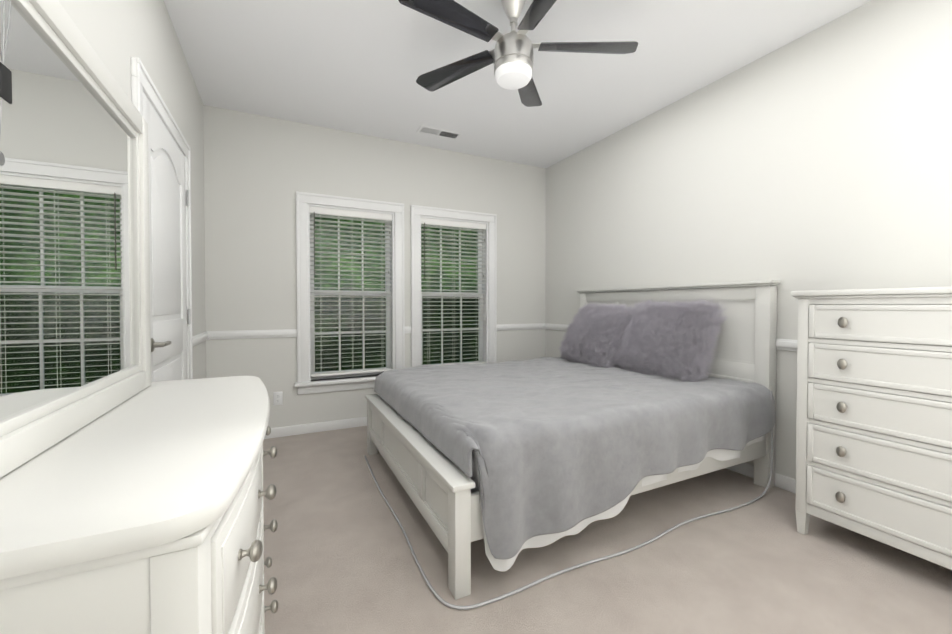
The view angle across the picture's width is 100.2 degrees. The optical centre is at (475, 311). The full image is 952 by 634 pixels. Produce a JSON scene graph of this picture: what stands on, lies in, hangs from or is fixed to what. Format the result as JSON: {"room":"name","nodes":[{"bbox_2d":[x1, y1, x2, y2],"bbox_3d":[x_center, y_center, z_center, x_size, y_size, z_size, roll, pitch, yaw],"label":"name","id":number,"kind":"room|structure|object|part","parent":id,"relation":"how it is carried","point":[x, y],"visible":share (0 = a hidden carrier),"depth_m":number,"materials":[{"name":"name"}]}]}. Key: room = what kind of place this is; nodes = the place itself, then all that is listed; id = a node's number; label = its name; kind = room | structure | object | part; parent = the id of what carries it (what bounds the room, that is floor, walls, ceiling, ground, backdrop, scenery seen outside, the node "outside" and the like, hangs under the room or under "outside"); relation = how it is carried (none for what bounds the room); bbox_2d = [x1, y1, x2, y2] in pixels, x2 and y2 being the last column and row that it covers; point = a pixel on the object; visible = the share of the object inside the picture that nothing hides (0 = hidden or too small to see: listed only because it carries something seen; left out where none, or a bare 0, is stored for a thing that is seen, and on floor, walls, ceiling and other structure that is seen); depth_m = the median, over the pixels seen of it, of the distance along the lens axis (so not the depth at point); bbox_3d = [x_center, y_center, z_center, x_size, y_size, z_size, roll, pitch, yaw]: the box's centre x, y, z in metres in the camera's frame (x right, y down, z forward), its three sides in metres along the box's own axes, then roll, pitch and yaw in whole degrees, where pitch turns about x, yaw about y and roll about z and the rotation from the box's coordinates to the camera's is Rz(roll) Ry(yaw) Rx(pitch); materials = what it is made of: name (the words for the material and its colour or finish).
{"room":"bedroom","nodes":[
{"label":"bedroom","id":0,"kind":"room"},
{"bbox_2d":[58,0,205,378],"bbox_3d":[-1.303,-0.252,1.245,0.160,2.740,4.590,0,1,-26],"label":"wall","id":1,"kind":"structure","parent":0,"point":[118,34],"depth_m":2.08,"materials":[{"name":"white paint"}]},
{"bbox_2d":[131,57,192,381],"bbox_3d":[-1.600,0.030,2.112,0.070,2.151,1.044,0,1,-26],"label":"door","id":2,"kind":"structure","parent":1,"relation":"attached to","point":[169,157],"depth_m":2.08,"materials":[{"name":"white paint"}]},
{"bbox_2d":[192,331,209,345],"bbox_3d":[-2.009,0.197,2.889,0.022,0.068,0.709,0,1,-26],"label":"trim","id":3,"kind":"structure","parent":1,"relation":"attached to","point":[201,337],"depth_m":2.91,"materials":[{"name":"white paint"}]},
{"bbox_2d":[203,105,545,427],"bbox_3d":[-0.715,-0.294,4.004,3.335,2.740,0.160,0,1,-26],"label":"wall","id":4,"kind":"structure","parent":0,"point":[260,171],"depth_m":3.50,"materials":[{"name":"white paint"}]},
{"bbox_2d":[210,329,296,339],"bbox_3d":[-1.855,0.190,3.346,0.640,0.068,0.026,0,1,-26],"label":"trim","id":5,"kind":"structure","parent":4,"relation":"attached to","point":[245,334],"depth_m":3.33,"materials":[{"name":"white paint"}]},
{"bbox_2d":[273,391,282,405],"bbox_3d":[-1.710,0.750,3.435,0.072,0.116,0.010,0,1,-26],"label":"electrical outlet plate","id":6,"kind":"object","parent":4,"relation":"attached to","point":[277,398],"visible":1,"depth_m":3.43,"materials":[{"name":"white plastic"}]},
{"bbox_2d":[264,417,366,438],"bbox_3d":[-0.692,1.035,3.937,3.300,0.085,0.018,0,1,-26],"label":"baseboard","id":7,"kind":"structure","parent":4,"relation":"attached to","point":[361,421],"depth_m":3.57,"materials":[{"name":"white paint"}]},
{"bbox_2d":[294,191,404,394],"bbox_3d":[-1.165,-0.163,3.751,1.010,1.776,0.220,0,1,-26],"label":"window","id":8,"kind":"structure","parent":4,"relation":"in","point":[393,352],"depth_m":3.77,"materials":[{"name":"white paint"}]},
{"bbox_3d":[-1.199,-0.147,3.819,0.744,1.508,0.054,0,1,-26],"label":"glass","id":9,"kind":"part","parent":8,"relation":"part of","materials":[{"name":"clear glass"}]},
{"bbox_2d":[310,206,391,376],"bbox_3d":[-1.159,-0.178,3.739,0.740,1.527,0.072,0,1,-26],"label":"window blind","id":10,"kind":"object","parent":8,"relation":"attached to","point":[346,213],"visible":0.96,"depth_m":3.72,"materials":[{"name":"white plastic"}]},
{"bbox_2d":[411,205,496,366],"bbox_3d":[-0.239,-0.170,4.208,1.010,1.776,0.220,0,1,-26],"label":"window","id":11,"kind":"structure","parent":4,"relation":"in","point":[420,357],"depth_m":4.29,"materials":[{"name":"white paint"}]},
{"bbox_3d":[-0.272,-0.154,4.276,0.744,1.508,0.054,0,1,-26],"label":"glass","id":12,"kind":"part","parent":11,"relation":"part of","materials":[{"name":"clear glass"}]},
{"bbox_2d":[421,218,485,365],"bbox_3d":[-0.233,-0.185,4.196,0.740,1.527,0.072,0,1,-26],"label":"window blind","id":13,"kind":"object","parent":11,"relation":"attached to","point":[452,224],"visible":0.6,"depth_m":4.18,"materials":[{"name":"white plastic"}]},
{"bbox_2d":[497,323,544,330],"bbox_3d":[0.505,0.173,4.510,0.635,0.068,0.026,0,1,-26],"label":"trim","id":14,"kind":"structure","parent":4,"relation":"attached to","point":[537,325],"depth_m":4.50,"materials":[{"name":"white paint"}]},
{"bbox_2d":[164,0,870,167],"bbox_3d":[0.265,-1.663,1.996,3.655,0.060,4.590,0,1,-26],"label":"ceiling","id":15,"kind":"structure","parent":0,"point":[358,66],"depth_m":2.61,"materials":[{"name":"white paint"}]},
{"bbox_2d":[416,125,461,139],"bbox_3d":[-0.339,-1.655,3.687,0.400,0.008,0.150,0,1,-26],"label":"ceiling vent","id":16,"kind":"object","parent":15,"relation":"in","point":[427,130],"visible":1,"depth_m":3.68,"materials":[{"name":"white plastic"}]},
{"bbox_2d":[398,0,637,106],"bbox_3d":[0.198,-1.408,2.022,1.238,0.451,1.226,0,1,-26],"label":"ceiling fan","id":17,"kind":"object","parent":15,"relation":"hanging from","point":[510,56],"visible":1,"depth_m":2.01,"materials":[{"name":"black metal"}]},
{"bbox_2d":[263,426,951,633],"bbox_3d":[0.265,1.136,2.039,3.655,0.060,4.590,0,1,-26],"label":"floor","id":18,"kind":"structure","parent":0,"point":[337,550],"depth_m":1.72,"materials":[{"name":"carpet"}]},
{"bbox_2d":[0,0,277,633],"bbox_3d":[-0.764,0.253,0.953,0.511,1.739,1.149,0,1,-26],"label":"dresser","id":19,"kind":"object","parent":18,"relation":"on","point":[131,497],"visible":1,"depth_m":0.73,"materials":[{"name":"white paint"}]},
{"bbox_2d":[0,0,150,477],"bbox_3d":[-0.894,-0.182,0.887,0.068,0.867,0.935,0,1,-26],"label":"mirror","id":20,"kind":"object","parent":19,"relation":"on","point":[75,325],"depth_m":0.83,"materials":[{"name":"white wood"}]},
{"bbox_2d":[365,280,780,599],"bbox_3d":[0.511,0.447,2.780,2.198,1.296,1.868,0,1,-26],"label":"bed","id":21,"kind":"object","parent":18,"relation":"on","point":[619,402],"visible":1,"depth_m":2.15,"materials":[{"name":"grey fabric"}]},
{"bbox_2d":[364,391,772,609],"bbox_3d":[0.478,0.785,2.668,2.152,0.618,1.713,0,1,-26],"label":"cord","id":22,"kind":"object","parent":21,"relation":"attached to","point":[441,600],"visible":1,"depth_m":1.81,"materials":[{"name":"white plastic"}]},
{"bbox_2d":[374,357,775,559],"bbox_3d":[0.505,0.695,2.781,2.058,0.511,1.870,0,1,-26],"label":"comforter","id":23,"kind":"object","parent":21,"relation":"on","point":[542,448],"depth_m":1.95,"materials":[{"name":"grey fabric"}]},
{"bbox_2d":[559,302,634,367],"bbox_3d":[1.061,0.209,3.505,0.345,0.431,0.663,0,1,-26],"label":"pillow","id":24,"kind":"object","parent":21,"relation":"on","point":[605,327],"depth_m":3.31,"materials":[{"name":"fur"}]},
{"bbox_2d":[615,298,728,381],"bbox_3d":[1.388,0.208,2.913,0.291,0.453,0.617,0,1,-26],"label":"pillow","id":25,"kind":"object","parent":21,"relation":"on","point":[685,329],"depth_m":2.75,"materials":[{"name":"fur"}]},
{"bbox_2d":[791,287,951,569],"bbox_3d":[2.010,0.507,1.659,0.502,1.210,1.004,0,1,-26],"label":"chest","id":26,"kind":"object","parent":18,"relation":"on","point":[874,422],"visible":1,"depth_m":1.72,"materials":[{"name":"white paint"}]},
{"bbox_2d":[545,0,951,478],"bbox_3d":[1.832,-0.275,2.791,0.160,2.740,4.590,0,1,-26],"label":"wall","id":27,"kind":"structure","parent":0,"point":[819,158],"depth_m":2.44,"materials":[{"name":"white paint"}]},
{"bbox_2d":[545,323,797,350],"bbox_3d":[1.751,0.199,2.758,0.022,0.068,4.270,0,1,-26],"label":"trim","id":28,"kind":"structure","parent":27,"relation":"attached to","point":[786,344],"depth_m":2.47,"materials":[{"name":"white paint"}]},
{"bbox_2d":[726,462,795,493],"bbox_3d":[1.754,1.053,2.773,0.014,0.085,4.270,0,1,-26],"label":"baseboard","id":29,"kind":"structure","parent":27,"relation":"attached to","point":[781,481],"depth_m":2.49,"materials":[{"name":"white paint"}]},
{"label":"outside","id":30,"kind":"structure","parent":0,"visible":0},
{"bbox_2d":[314,215,476,292],"bbox_3d":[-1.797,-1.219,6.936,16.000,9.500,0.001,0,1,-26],"label":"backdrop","id":31,"kind":"structure","parent":30,"point":[374,265],"depth_m":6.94,"materials":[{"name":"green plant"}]}
]}

